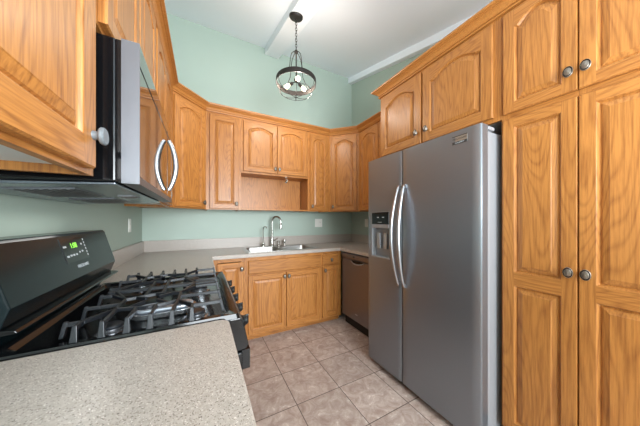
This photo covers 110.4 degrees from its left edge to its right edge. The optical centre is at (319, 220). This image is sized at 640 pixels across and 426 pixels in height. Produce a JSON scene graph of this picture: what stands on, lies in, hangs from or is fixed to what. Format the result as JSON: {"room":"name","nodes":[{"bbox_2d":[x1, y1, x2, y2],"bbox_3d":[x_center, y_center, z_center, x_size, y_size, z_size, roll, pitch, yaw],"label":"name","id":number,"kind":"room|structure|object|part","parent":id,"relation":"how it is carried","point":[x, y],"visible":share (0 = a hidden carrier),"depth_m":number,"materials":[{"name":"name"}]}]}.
{"room":"kitchen","nodes":[
{"label":"kitchen","id":0,"kind":"room"},
{"bbox_2d":[0,194,141,250],"bbox_3d":[-0.686,-0.524,-0.048,0.120,3.560,5.397,0,0,-28],"label":"wall","id":1,"kind":"structure","parent":0,"point":[19,215],"depth_m":1.05,"materials":[{"name":"green paint"}]},
{"bbox_2d":[0,0,108,175],"bbox_3d":[-0.505,-0.650,0.126,0.358,1.068,0.895,0,0,-28],"label":"upper cabinet","id":2,"kind":"object","parent":1,"relation":"attached to","point":[48,47],"visible":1,"depth_m":0.40,"materials":[{"name":"brown wood"}]},
{"bbox_3d":[-0.531,-0.144,0.112,0.288,0.016,0.863,0,0,-28],"label":"panel","id":3,"kind":"part","parent":2,"relation":"part of","materials":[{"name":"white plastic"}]},
{"bbox_3d":[-0.395,-0.650,0.184,0.019,1.068,0.895,0,0,-28],"label":"frame","id":4,"kind":"part","parent":2,"relation":"part of","materials":[{"name":"brown wood"}]},
{"bbox_3d":[-0.538,-0.206,0.544,0.025,0.042,0.042,0,0,-28],"label":"knob","id":5,"kind":"part","parent":2,"relation":"part of","materials":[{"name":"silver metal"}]},
{"bbox_2d":[96,0,155,88],"bbox_3d":[-0.911,-0.859,0.867,0.333,0.650,0.790,0,0,-28],"label":"upper cabinet","id":6,"kind":"object","parent":1,"relation":"attached to","point":[131,20],"visible":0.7,"depth_m":0.84,"materials":[{"name":"brown wood"}]},
{"bbox_2d":[0,32,178,203],"bbox_3d":[-0.862,-0.301,0.907,0.456,0.437,0.760,0,0,-28],"label":"microwave","id":7,"kind":"object","parent":6,"relation":"attached to","point":[135,166],"visible":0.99,"depth_m":0.65,"materials":[{"name":"silver metal"}]},
{"bbox_3d":[-0.726,-0.312,0.979,0.042,0.413,0.760,0,0,-28],"label":"door","id":8,"kind":"part","parent":7,"relation":"part of","materials":[{"name":"silver metal"}]},
{"bbox_3d":[-0.712,-0.487,0.989,0.007,0.062,0.756,0,0,-28],"label":"vent panel","id":9,"kind":"part","parent":7,"relation":"part of","materials":[{"name":"mirror"}]},
{"bbox_3d":[-0.709,-0.287,0.984,0.008,0.317,0.744,0,0,-28],"label":"door glass","id":10,"kind":"part","parent":7,"relation":"part of","materials":[{"name":"mirror"}]},
{"bbox_3d":[-0.768,-0.283,1.161,0.053,0.264,0.026,0,0,-28],"label":"handle","id":11,"kind":"part","parent":7,"relation":"part of","materials":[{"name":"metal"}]},
{"bbox_3d":[-0.790,-0.859,0.931,0.019,0.650,0.790,0,0,-28],"label":"frame","id":12,"kind":"part","parent":6,"relation":"part of","materials":[{"name":"brown wood"}]},
{"bbox_3d":[-0.685,-0.843,0.775,0.020,0.593,0.362,0,0,-28],"label":"door","id":13,"kind":"part","parent":6,"relation":"part of","materials":[{"name":"brown wood"}]},
{"bbox_3d":[-0.860,-0.843,1.105,0.020,0.593,0.362,0,0,-28],"label":"door","id":14,"kind":"part","parent":6,"relation":"part of","materials":[{"name":"brown wood"}]},
{"bbox_2d":[128,219,130,231],"bbox_3d":[-1.672,0.046,1.955,0.008,0.118,0.075,0,0,-28],"label":"outlet plate","id":15,"kind":"object","parent":1,"relation":"attached to","point":[129,220],"visible":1,"depth_m":1.94,"materials":[{"name":"white plastic"}]},
{"bbox_2d":[123,28,172,206],"bbox_3d":[-1.266,-0.650,1.574,0.366,1.068,0.788,0,0,-28],"label":"upper cabinet","id":16,"kind":"object","parent":1,"relation":"attached to","point":[163,85],"visible":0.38,"depth_m":1.59,"materials":[{"name":"brown wood"}]},
{"bbox_3d":[-1.295,-0.144,1.558,0.288,0.016,0.756,0,0,-28],"label":"panel","id":17,"kind":"part","parent":16,"relation":"part of","materials":[{"name":"brown wood"}]},
{"bbox_3d":[-1.055,-0.633,1.473,0.020,1.011,0.363,0,0,-28],"label":"door","id":18,"kind":"part","parent":16,"relation":"part of","materials":[{"name":"brown wood"}]},
{"bbox_3d":[-1.229,-0.633,1.804,0.020,1.011,0.364,0,0,-28],"label":"door","id":19,"kind":"part","parent":16,"relation":"part of","materials":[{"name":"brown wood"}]},
{"bbox_2d":[142,13,351,298],"bbox_3d":[-0.716,-0.624,3.057,2.969,3.760,0.120,0,0,-28],"label":"wall","id":20,"kind":"structure","parent":0,"point":[221,68],"depth_m":2.85,"materials":[{"name":"green paint"}]},
{"bbox_2d":[135,90,206,208],"bbox_3d":[-1.485,-0.650,2.242,0.605,1.068,0.598,0,0,-28],"label":"upper cabinet","id":21,"kind":"object","parent":20,"relation":"attached to","point":[189,119],"visible":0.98,"depth_m":2.15,"materials":[{"name":"brown wood"}]},
{"bbox_3d":[-1.282,-0.650,2.177,0.012,1.068,0.403,0,0,17],"label":"frame","id":22,"kind":"part","parent":21,"relation":"part of","materials":[{"name":"brown wood"}]},
{"bbox_3d":[-1.266,-0.633,2.172,0.020,1.011,0.347,0,0,17],"label":"door","id":23,"kind":"part","parent":21,"relation":"part of","materials":[{"name":"brown wood"}]},
{"bbox_2d":[205,111,240,210],"bbox_3d":[-1.119,-0.650,2.566,0.357,1.068,0.367,0,0,-28],"label":"upper cabinet","id":24,"kind":"object","parent":20,"relation":"attached to","point":[223,132],"visible":0.98,"depth_m":2.43,"materials":[{"name":"brown wood"}]},
{"bbox_2d":[111,234,368,269],"bbox_3d":[-0.366,0.281,2.394,2.727,0.122,1.376,0,0,-28],"label":"backsplash","id":25,"kind":"structure","parent":20,"relation":"attached to","point":[122,255],"depth_m":2.69,"materials":[{"name":"laminate"}]},
{"bbox_2d":[241,118,307,181],"bbox_3d":[-0.592,-0.864,2.845,0.832,0.640,0.367,0,0,-28],"label":"upper cabinet","id":26,"kind":"object","parent":20,"relation":"attached to","point":[268,151],"visible":0.96,"depth_m":2.70,"materials":[{"name":"brown wood"}]},
{"bbox_3d":[-0.702,-0.853,2.628,0.391,0.573,0.020,0,0,-28],"label":"door","id":27,"kind":"part","parent":26,"relation":"part of","materials":[{"name":"brown wood"}]},
{"bbox_3d":[-0.608,-0.556,2.874,0.800,0.016,0.288,0,0,-28],"label":"panel","id":28,"kind":"part","parent":26,"relation":"part of","materials":[{"name":"brown wood"}]},
{"bbox_2d":[239,177,306,211],"bbox_3d":[-0.595,-0.334,2.851,0.828,0.427,0.265,0,0,-28],"label":"panel","id":29,"kind":"object","parent":26,"relation":"attached to","point":[257,194],"visible":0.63,"depth_m":2.93,"materials":[{"name":"brown wood"}]},
{"bbox_3d":[-0.350,-0.853,2.814,0.393,0.573,0.020,0,0,-28],"label":"door","id":30,"kind":"part","parent":26,"relation":"part of","materials":[{"name":"brown wood"}]},
{"bbox_2d":[151,0,523,135],"bbox_3d":[0.105,-1.199,1.504,2.097,0.082,2.761,0,0,-28],"label":"crown molding","id":31,"kind":"structure","parent":26,"relation":"attached to","point":[159,8],"depth_m":1.74,"materials":[{"name":"brown wood"}]},
{"bbox_2d":[300,132,329,212],"bbox_3d":[-0.074,-0.650,3.119,0.336,1.068,0.367,0,0,-28],"label":"upper cabinet","id":32,"kind":"object","parent":20,"relation":"attached to","point":[315,190],"visible":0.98,"depth_m":2.99,"materials":[{"name":"brown wood"}]},
{"bbox_3d":[-0.015,-0.633,2.991,0.265,1.011,0.020,0,0,-28],"label":"door","id":33,"kind":"part","parent":32,"relation":"part of","materials":[{"name":"brown wood"}]},
{"bbox_2d":[315,219,321,226],"bbox_3d":[-0.020,0.040,3.352,0.122,0.124,0.008,0,0,-28],"label":"outlet plate","id":34,"kind":"object","parent":20,"relation":"attached to","point":[318,222],"visible":1,"depth_m":3.35,"materials":[{"name":"white plastic"}]},
{"bbox_2d":[330,133,358,211],"bbox_3d":[0.390,-0.650,3.233,0.605,1.068,0.600,0,0,-28],"label":"upper cabinet","id":35,"kind":"object","parent":20,"relation":"attached to","point":[344,149],"visible":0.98,"depth_m":3.00,"materials":[{"name":"brown wood"}]},
{"bbox_2d":[164,0,492,77],"bbox_3d":[0.545,-1.874,0.671,2.969,1.360,5.517,0,0,-28],"label":"ceiling","id":36,"kind":"structure","parent":0,"point":[345,38],"depth_m":2.33,"materials":[{"name":"white paint"}]},
{"bbox_2d":[265,0,325,58],"bbox_3d":[0.304,-1.716,1.203,0.191,1.213,4.111,0,0,-28],"label":"trim","id":37,"kind":"structure","parent":36,"relation":"attached to","point":[283,36],"depth_m":2.31,"materials":[{"name":"white paint"}]},
{"bbox_2d":[276,11,315,100],"bbox_3d":[-0.228,-1.570,2.125,0.380,0.796,0.380,0,0,-28],"label":"pendant light","id":38,"kind":"object","parent":36,"relation":"hanging from","point":[296,17],"visible":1,"depth_m":2.11,"materials":[{"name":"brown metal"}]},
{"bbox_2d":[285,83,292,88],"bbox_3d":[-0.286,-1.303,2.141,0.096,0.060,0.091,0,0,-28],"label":"bulb","id":39,"kind":"object","parent":38,"relation":"attached to","point":[287,86],"depth_m":2.13,"materials":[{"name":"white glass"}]},
{"bbox_3d":[-0.228,-1.773,2.125,0.016,0.299,0.016,0,0,17],"label":"chain","id":40,"kind":"part","parent":38,"relation":"part of","materials":[{"name":"brown metal"}]},
{"bbox_2d":[298,83,305,91],"bbox_3d":[-0.189,-1.303,2.171,0.116,0.061,0.055,0,0,-28],"label":"bulb","id":41,"kind":"object","parent":38,"relation":"attached to","point":[303,88],"depth_m":2.17,"materials":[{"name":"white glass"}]},
{"bbox_2d":[243,299,453,425],"bbox_3d":[0.545,1.306,0.671,2.969,0.100,5.517,0,0,-28],"label":"floor","id":42,"kind":"structure","parent":0,"point":[323,373],"depth_m":1.69,"materials":[{"name":"tile"}]},
{"bbox_2d":[0,230,249,371],"bbox_3d":[-0.750,0.654,0.992,0.731,1.204,0.758,0,0,-28],"label":"gas range","id":43,"kind":"object","parent":42,"relation":"on","point":[52,299],"visible":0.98,"depth_m":0.78,"materials":[{"name":"black metal"}]},
{"bbox_3d":[-0.650,0.342,0.695,0.080,0.020,0.080,0,0,-28],"label":"burner","id":44,"kind":"part","parent":43,"relation":"part of","materials":[{"name":"metal"}]},
{"bbox_2d":[0,272,238,361],"bbox_3d":[-0.730,0.346,1.002,0.595,0.016,0.758,0,0,-28],"label":"cooktop","id":45,"kind":"object","parent":43,"relation":"in","point":[43,336],"depth_m":0.78,"materials":[{"name":"black metal"}]},
{"bbox_3d":[-0.915,0.342,1.143,0.091,0.020,0.091,0,0,-28],"label":"burner","id":46,"kind":"part","parent":43,"relation":"part of","materials":[{"name":"metal"}]},
{"bbox_3d":[-0.592,0.343,0.852,0.210,0.018,0.104,0,0,-28],"label":"burner","id":47,"kind":"part","parent":43,"relation":"part of","materials":[{"name":"metal"}]},
{"bbox_3d":[-0.447,0.342,0.802,0.080,0.020,0.080,0,0,-28],"label":"burner","id":48,"kind":"part","parent":43,"relation":"part of","materials":[{"name":"metal"}]},
{"bbox_3d":[-0.597,0.342,1.096,0.097,0.020,0.097,0,0,-28],"label":"burner","id":49,"kind":"part","parent":43,"relation":"part of","materials":[{"name":"metal"}]},
{"bbox_3d":[-0.469,0.415,1.140,0.065,0.121,0.758,0,0,-28],"label":"control panel","id":50,"kind":"part","parent":43,"relation":"part of","materials":[{"name":"black metal"}]},
{"bbox_3d":[-0.375,0.405,1.026,0.030,0.048,0.048,0,0,-28],"label":"knob","id":51,"kind":"part","parent":43,"relation":"part of","materials":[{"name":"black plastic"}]},
{"bbox_3d":[-0.477,0.752,1.136,0.044,0.537,0.746,0,0,-28],"label":"oven door","id":52,"kind":"part","parent":43,"relation":"part of","materials":[{"name":"black metal"}]},
{"bbox_3d":[-0.308,0.405,0.898,0.030,0.048,0.048,0,0,-28],"label":"knob","id":53,"kind":"part","parent":43,"relation":"part of","materials":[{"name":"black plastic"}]},
{"bbox_3d":[-0.446,0.520,1.152,0.034,0.072,0.720,0,0,-28],"label":"handle","id":54,"kind":"part","parent":43,"relation":"part of","materials":[{"name":"black metal"}]},
{"bbox_2d":[213,258,245,330],"bbox_3d":[-1.030,0.819,2.434,0.329,0.874,0.654,0,0,-28],"label":"base cabinet","id":55,"kind":"object","parent":42,"relation":"on","point":[236,271],"visible":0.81,"depth_m":2.22,"materials":[{"name":"brown wood"}]},
{"bbox_3d":[-0.882,0.796,2.192,0.245,0.750,0.020,0,0,-28],"label":"door","id":56,"kind":"part","parent":55,"relation":"part of","materials":[{"name":"brown wood"}]},
{"bbox_2d":[246,252,320,339],"bbox_3d":[-0.500,0.819,2.714,0.868,0.874,0.654,0,0,-28],"label":"base cabinet","id":57,"kind":"object","parent":42,"relation":"on","point":[283,292],"visible":0.97,"depth_m":2.43,"materials":[{"name":"brown wood"}]},
{"bbox_2d":[99,234,368,285],"bbox_3d":[-0.366,0.300,2.394,2.727,0.160,1.376,0,0,-28],"label":"countertop","id":58,"kind":"structure","parent":57,"relation":"on","point":[157,256],"depth_m":2.37,"materials":[{"name":"stone"}]},
{"bbox_2d":[261,226,266,246],"bbox_3d":[-0.716,0.207,2.854,0.082,0.263,0.047,0,0,6],"label":"tap","id":59,"kind":"object","parent":58,"relation":"on","point":[263,243],"visible":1,"depth_m":2.85,"materials":[{"name":"silver metal"}]},
{"bbox_2d":[270,216,281,245],"bbox_3d":[-0.572,0.140,2.900,0.167,0.397,0.056,0,0,9],"label":"kitchen faucet","id":60,"kind":"object","parent":58,"relation":"on","point":[278,217],"visible":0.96,"depth_m":2.89,"materials":[{"name":"silver metal"}]},
{"bbox_3d":[-0.568,0.090,2.894,0.147,0.297,0.025,0,0,14],"label":"spout","id":61,"kind":"part","parent":60,"relation":"part of","materials":[{"name":"silver metal"}]},
{"bbox_2d":[240,244,319,252],"bbox_3d":[-0.492,0.426,2.744,0.890,0.175,0.518,0,0,-28],"label":"sink","id":62,"kind":"object","parent":58,"relation":"in","point":[296,246],"visible":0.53,"depth_m":2.81,"materials":[{"name":"metal"}]},
{"bbox_3d":[-0.660,0.426,2.626,0.368,0.175,0.380,0,0,-28],"label":"bowl","id":63,"kind":"part","parent":62,"relation":"part of","materials":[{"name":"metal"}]},
{"bbox_3d":[-0.300,0.426,2.817,0.368,0.175,0.380,0,0,-28],"label":"bowl","id":64,"kind":"part","parent":62,"relation":"part of","materials":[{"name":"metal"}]},
{"bbox_3d":[-0.555,0.873,2.364,0.404,0.603,0.020,0,0,-28],"label":"door","id":65,"kind":"part","parent":57,"relation":"part of","materials":[{"name":"brown wood"}]},
{"bbox_3d":[-0.184,0.873,2.560,0.423,0.603,0.020,0,0,-28],"label":"door","id":66,"kind":"part","parent":57,"relation":"part of","materials":[{"name":"brown wood"}]},
{"bbox_2d":[319,251,340,322],"bbox_3d":[0.010,0.819,2.984,0.284,0.874,0.654,0,0,-28],"label":"base cabinet","id":67,"kind":"object","parent":42,"relation":"on","point":[330,261],"visible":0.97,"depth_m":2.72,"materials":[{"name":"brown wood"}]},
{"bbox_3d":[0.130,0.478,2.727,0.228,0.125,0.020,0,0,-28],"label":"drawer","id":68,"kind":"part","parent":67,"relation":"part of","materials":[{"name":"brown wood"}]},
{"bbox_3d":[0.130,0.865,2.727,0.228,0.618,0.020,0,0,-28],"label":"door","id":69,"kind":"part","parent":67,"relation":"part of","materials":[{"name":"brown wood"}]},
{"bbox_2d":[342,252,368,336],"bbox_3d":[0.664,0.822,2.614,0.612,0.868,0.600,0,0,-28],"label":"dishwasher","id":70,"kind":"object","parent":42,"relation":"on","point":[355,267],"visible":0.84,"depth_m":2.51,"materials":[{"name":"grey metal"}]},
{"bbox_3d":[0.422,0.423,2.485,0.039,0.066,0.596,0,0,-28],"label":"control panel","id":71,"kind":"part","parent":70,"relation":"part of","materials":[{"name":"brown metal"}]},
{"bbox_2d":[369,123,503,425],"bbox_3d":[0.960,0.368,1.750,0.888,1.775,0.918,0,0,-28],"label":"refrigerator","id":72,"kind":"object","parent":42,"relation":"on","point":[435,205],"visible":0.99,"depth_m":1.37,"materials":[{"name":"grey metal"}]},
{"bbox_3d":[0.510,-0.016,1.853,0.027,0.100,0.198,0,0,-28],"label":"control panel","id":73,"kind":"part","parent":72,"relation":"part of","materials":[{"name":"black plastic"}]},
{"bbox_3d":[0.543,0.343,1.836,0.068,1.723,0.378,0,0,-28],"label":"freezer door","id":74,"kind":"part","parent":72,"relation":"part of","materials":[{"name":"silver metal"}]},
{"bbox_3d":[0.558,0.116,1.657,0.092,0.754,0.026,0,0,-16],"label":"handle","id":75,"kind":"part","parent":72,"relation":"part of","materials":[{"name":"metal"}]},
{"bbox_3d":[0.586,0.116,1.603,0.090,0.754,0.028,0,0,-28],"label":"handle","id":76,"kind":"part","parent":72,"relation":"part of","materials":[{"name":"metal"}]},
{"bbox_3d":[0.758,0.343,1.428,0.068,1.723,0.532,0,0,-28],"label":"fridge door","id":77,"kind":"part","parent":72,"relation":"part of","materials":[{"name":"silver metal"}]},
{"bbox_2d":[502,0,639,425],"bbox_3d":[1.439,0.041,1.135,0.712,2.430,0.602,0,0,-28],"label":"pantry cabinet","id":78,"kind":"object","parent":42,"relation":"on","point":[571,68],"visible":1,"depth_m":1.01,"materials":[{"name":"brown wood"}]},
{"bbox_3d":[1.093,0.292,1.121,0.020,1.697,0.280,0,0,-28],"label":"door","id":79,"kind":"part","parent":78,"relation":"part of","materials":[{"name":"brown wood"}]},
{"bbox_3d":[1.093,-0.863,1.121,0.020,0.553,0.280,0,0,-28],"label":"door","id":80,"kind":"part","parent":78,"relation":"part of","materials":[{"name":"brown wood"}]},
{"bbox_3d":[1.123,0.236,1.006,0.034,0.049,0.034,0,0,-28],"label":"knob","id":81,"kind":"part","parent":78,"relation":"part of","materials":[{"name":"grey metal"}]},
{"bbox_3d":[1.123,-0.669,1.006,0.034,0.049,0.034,0,0,-28],"label":"knob","id":82,"kind":"part","parent":78,"relation":"part of","materials":[{"name":"grey metal"}]},
{"bbox_3d":[1.148,0.236,0.960,0.034,0.049,0.034,0,0,-28],"label":"knob","id":83,"kind":"part","parent":78,"relation":"part of","materials":[{"name":"grey metal"}]},
{"bbox_3d":[1.148,-0.669,0.960,0.034,0.049,0.034,0,0,-28],"label":"knob","id":84,"kind":"part","parent":78,"relation":"part of","materials":[{"name":"grey metal"}]},
{"bbox_3d":[1.228,0.292,0.865,0.020,1.697,0.294,0,0,-28],"label":"door","id":85,"kind":"part","parent":78,"relation":"part of","materials":[{"name":"brown wood"}]},
{"bbox_3d":[1.228,-0.863,0.865,0.020,0.553,0.294,0,0,-28],"label":"door","id":86,"kind":"part","parent":78,"relation":"part of","materials":[{"name":"brown wood"}]},
{"bbox_3d":[-0.333,0.819,0.152,0.664,0.874,1.080,0,0,-28],"label":"base cabinet","id":87,"kind":"object","parent":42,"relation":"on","visible":0},
{"bbox_2d":[0,320,256,425],"bbox_3d":[-0.353,0.361,0.147,0.649,0.038,1.090,0,0,-28],"label":"countertop","id":88,"kind":"structure","parent":87,"relation":"on","point":[192,375],"depth_m":0.47,"materials":[{"name":"stone"}]},
{"bbox_2d":[352,51,425,234],"bbox_3d":[1.833,-0.524,1.284,0.120,3.560,5.397,0,0,-28],"label":"wall","id":89,"kind":"structure","parent":0,"point":[365,105],"depth_m":3.33,"materials":[{"name":"green paint"}]},
{"bbox_2d":[359,121,380,211],"bbox_3d":[0.816,-0.650,2.683,0.367,1.068,0.773,0,0,-28],"label":"upper cabinet","id":90,"kind":"object","parent":89,"relation":"attached to","point":[369,138],"visible":0.2,"depth_m":2.80,"materials":[{"name":"brown wood"}]},
{"bbox_3d":[0.777,-0.633,2.456,0.020,1.011,0.357,0,0,-28],"label":"door","id":91,"kind":"part","parent":90,"relation":"part of","materials":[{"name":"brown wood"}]},
{"bbox_2d":[348,15,472,84],"bbox_3d":[1.448,-1.716,1.808,0.070,1.213,4.111,0,0,-28],"label":"trim","id":92,"kind":"structure","parent":89,"relation":"attached to","point":[424,45],"depth_m":2.60,"materials":[{"name":"white paint"}]},
{"bbox_2d":[381,16,501,156],"bbox_3d":[1.071,-0.872,1.829,0.712,0.604,0.967,0,0,-28],"label":"upper cabinet","id":93,"kind":"object","parent":89,"relation":"attached to","point":[462,89],"visible":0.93,"depth_m":1.51,"materials":[{"name":"brown wood"}]},
{"bbox_3d":[0.678,-0.866,1.904,0.020,0.547,0.433,0,0,-28],"label":"door","id":94,"kind":"part","parent":93,"relation":"part of","materials":[{"name":"brown wood"}]},
{"bbox_3d":[0.896,-0.866,1.493,0.020,0.547,0.463,0,0,-28],"label":"door","id":95,"kind":"part","parent":93,"relation":"part of","materials":[{"name":"brown wood"}]},
{"bbox_3d":[1.101,-0.598,1.845,0.633,0.016,0.935,0,0,-28],"label":"panel","id":96,"kind":"part","parent":93,"relation":"part of","materials":[{"name":"plastic"}]}
]}

